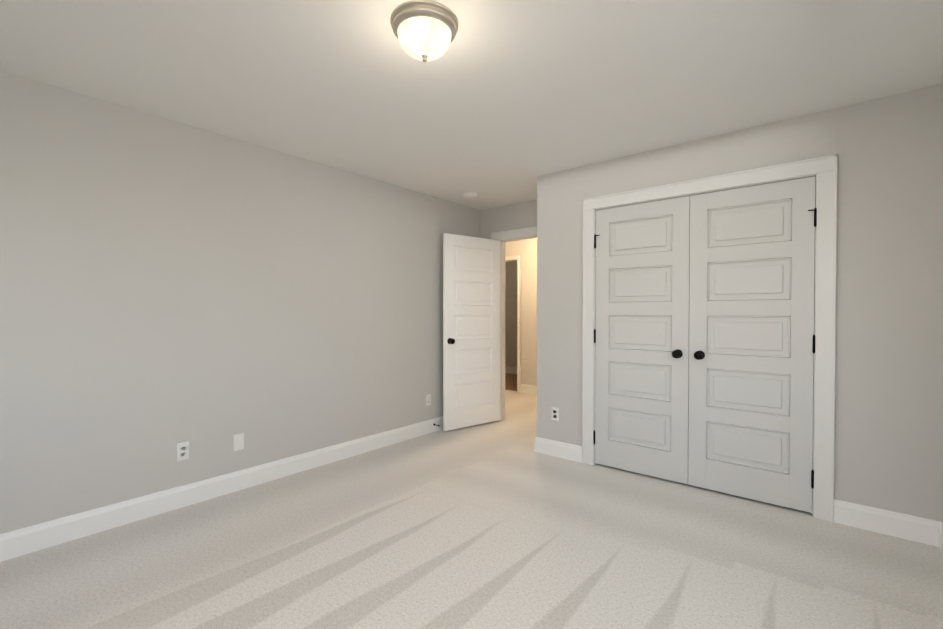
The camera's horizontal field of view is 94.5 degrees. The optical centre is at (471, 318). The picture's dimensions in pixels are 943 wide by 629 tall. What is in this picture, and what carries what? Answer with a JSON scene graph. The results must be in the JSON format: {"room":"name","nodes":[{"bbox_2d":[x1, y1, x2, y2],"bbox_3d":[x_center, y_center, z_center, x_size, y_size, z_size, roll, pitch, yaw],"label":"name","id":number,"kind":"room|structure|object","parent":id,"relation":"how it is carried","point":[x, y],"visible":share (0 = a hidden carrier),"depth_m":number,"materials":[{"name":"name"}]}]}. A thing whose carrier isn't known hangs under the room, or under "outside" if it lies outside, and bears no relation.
{"room":"empty bedroom","nodes":[
{"label":"empty bedroom","id":0,"kind":"room"},
{"bbox_2d":[0,70,479,533],"bbox_3d":[-1.509,-0.025,3.276,0.120,2.440,5.160,1,1,40],"label":"wall","id":1,"kind":"structure","parent":0,"point":[167,286],"depth_m":2.78,"materials":[{"name":"paint"}]},
{"bbox_2d":[177,441,188,461],"bbox_3d":[-1.842,0.850,2.785,0.008,0.115,0.070,1,1,40],"label":"electrical outlet","id":2,"kind":"object","parent":1,"relation":"attached to","point":[182,450],"visible":1,"depth_m":2.78,"materials":[{"name":"white plastic"}]},
{"bbox_2d":[0,416,442,561],"bbox_3d":[-1.457,1.129,3.249,0.015,0.133,4.920,1,1,40],"label":"baseboard","id":3,"kind":"structure","parent":1,"relation":"attached to","point":[26,540],"depth_m":2.77,"materials":[{"name":"paint"}]},
{"bbox_2d":[233,433,243,450],"bbox_3d":[-1.626,0.866,3.047,0.007,0.115,0.070,1,1,40],"label":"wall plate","id":4,"kind":"object","parent":1,"relation":"attached to","point":[238,441],"visible":1,"depth_m":3.04,"materials":[{"name":"white plastic"}]},
{"bbox_2d":[426,394,430,405],"bbox_3d":[-0.441,0.840,4.481,0.008,0.115,0.070,1,1,40],"label":"electrical outlet","id":5,"kind":"object","parent":1,"relation":"attached to","point":[428,399],"visible":1,"depth_m":4.47,"materials":[{"name":"white plastic"}]},
{"bbox_2d":[0,390,942,628],"bbox_3d":[-0.551,1.242,3.533,6.490,0.100,6.750,1,1,40],"label":"floor carpet","id":6,"kind":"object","parent":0,"point":[501,524],"visible":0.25,"depth_m":2.20,"materials":[{"name":"beige carpet"}]},
{"bbox_2d":[0,0,942,209],"bbox_3d":[0.003,-1.306,4.170,6.490,0.100,8.490,1,1,40],"label":"ceiling","id":7,"kind":"structure","parent":0,"point":[497,103],"depth_m":2.17,"materials":[{"name":"paint"}]},
{"bbox_2d":[390,0,457,62],"bbox_3d":[-0.195,-1.145,1.811,0.280,0.161,0.280,1,1,40],"label":"lamp","id":8,"kind":"object","parent":7,"relation":"attached to","point":[424,31],"visible":1,"depth_m":1.73,"materials":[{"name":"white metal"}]},
{"bbox_2d":[463,192,476,198],"bbox_3d":[-0.014,-1.242,4.425,0.136,0.036,0.136,1,1,40],"label":"smoke detector","id":9,"kind":"object","parent":7,"relation":"attached to","point":[469,195],"visible":1,"depth_m":4.39,"materials":[{"name":"white plastic"}]},
{"bbox_2d":[480,199,536,238],"bbox_3d":[0.547,-0.045,4.846,6.250,2.440,0.120,1,1,40],"label":"wall","id":10,"kind":"structure","parent":0,"point":[511,217],"depth_m":4.87,"materials":[{"name":"paint"}]},
{"bbox_2d":[443,233,499,430],"bbox_3d":[0.023,0.142,4.724,0.774,2.033,0.168,-1,1,-38],"label":"entry door","id":11,"kind":"structure","parent":10,"relation":"in","point":[471,331],"depth_m":4.68,"materials":[{"name":"paint"}]},
{"bbox_2d":[491,226,536,420],"bbox_3d":[0.642,0.100,4.770,0.954,2.152,0.166,1,1,40],"label":"door frame","id":12,"kind":"structure","parent":10,"relation":"attached to","point":[503,237],"depth_m":4.99,"materials":[{"name":"paint"}]},
{"bbox_2d":[505,373,516,390],"bbox_3d":[0.854,1.184,7.879,3.120,0.100,1.740,1,1,40],"label":"floor","id":13,"kind":"structure","parent":0,"point":[510,381],"depth_m":7.77,"materials":[{"name":"brown wood"}]},
{"bbox_2d":[505,261,516,366],"bbox_3d":[1.397,-0.093,8.425,3.000,2.440,0.120,1,1,40],"label":"wall","id":14,"kind":"structure","parent":0,"point":[510,314],"depth_m":8.84,"materials":[{"name":"paint"}]},
{"bbox_2d":[505,366,516,373],"bbox_3d":[1.308,1.060,8.427,2.880,0.133,0.015,1,1,40],"label":"baseboard","id":15,"kind":"structure","parent":14,"relation":"attached to","point":[512,370],"depth_m":8.83,"materials":[{"name":"paint"}]},
{"bbox_2d":[505,238,536,385],"bbox_3d":[1.645,-0.062,6.080,6.370,2.440,0.120,1,1,40],"label":"wall","id":16,"kind":"structure","parent":0,"point":[526,249],"depth_m":6.65,"materials":[{"name":"paint"}]},
{"bbox_2d":[505,255,520,392],"bbox_3d":[0.461,0.085,7.059,0.890,2.120,0.166,1,1,40],"label":"door frame","id":17,"kind":"structure","parent":16,"relation":"attached to","point":[517,258],"depth_m":6.74,"materials":[{"name":"paint"}]},
{"bbox_2d":[521,384,536,394],"bbox_3d":[2.363,1.101,5.415,4.155,0.133,0.015,1,1,40],"label":"baseboard","id":18,"kind":"structure","parent":16,"relation":"attached to","point":[529,389],"depth_m":6.64,"materials":[{"name":"paint"}]},
{"bbox_2d":[537,83,942,521],"bbox_3d":[1.573,-0.022,3.123,2.475,2.440,0.120,1,1,40],"label":"wall","id":19,"kind":"structure","parent":0,"point":[888,420],"depth_m":2.49,"materials":[{"name":"paint"}]},
{"bbox_2d":[552,407,558,420],"bbox_3d":[0.721,0.824,3.756,0.070,0.115,0.008,1,1,40],"label":"outlet","id":20,"kind":"object","parent":19,"relation":"attached to","point":[555,413],"visible":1,"depth_m":3.75,"materials":[{"name":"white plastic"}]},
{"bbox_2d":[536,437,581,462],"bbox_3d":[0.759,1.123,3.723,0.426,0.133,0.015,1,1,40],"label":"baseboard","id":21,"kind":"structure","parent":19,"relation":"attached to","point":[563,450],"depth_m":3.72,"materials":[{"name":"paint"}]},
{"bbox_2d":[593,196,689,483],"bbox_3d":[1.271,0.155,3.325,0.714,2.043,0.168,1,1,40],"label":"closet door","id":22,"kind":"structure","parent":19,"relation":"in","point":[641,335],"depth_m":3.29,"materials":[{"name":"paint"}]},
{"bbox_2d":[582,154,836,521],"bbox_3d":[1.565,0.117,3.117,1.590,2.162,0.143,1,1,40],"label":"trim","id":23,"kind":"structure","parent":19,"relation":"attached to","point":[823,170],"depth_m":2.62,"materials":[{"name":"paint"}]},
{"bbox_2d":[688,176,816,512],"bbox_3d":[1.824,0.162,2.868,0.714,2.043,0.168,1,1,40],"label":"closet door","id":24,"kind":"structure","parent":19,"relation":"in","point":[751,320],"depth_m":2.84,"materials":[{"name":"paint"}]},
{"bbox_2d":[833,499,935,545],"bbox_3d":[2.301,1.140,2.449,0.432,0.133,0.015,1,1,40],"label":"baseboard","id":25,"kind":"structure","parent":19,"relation":"attached to","point":[904,526],"depth_m":2.43,"materials":[{"name":"paint"}]},
{"bbox_2d":[936,521,942,555],"bbox_3d":[1.131,1.164,0.673,0.015,0.133,4.245,1,1,40],"label":"baseboard","id":26,"kind":"structure","parent":19,"relation":"attached to","point":[939,525],"depth_m":2.29,"materials":[{"name":"paint"}]}
]}

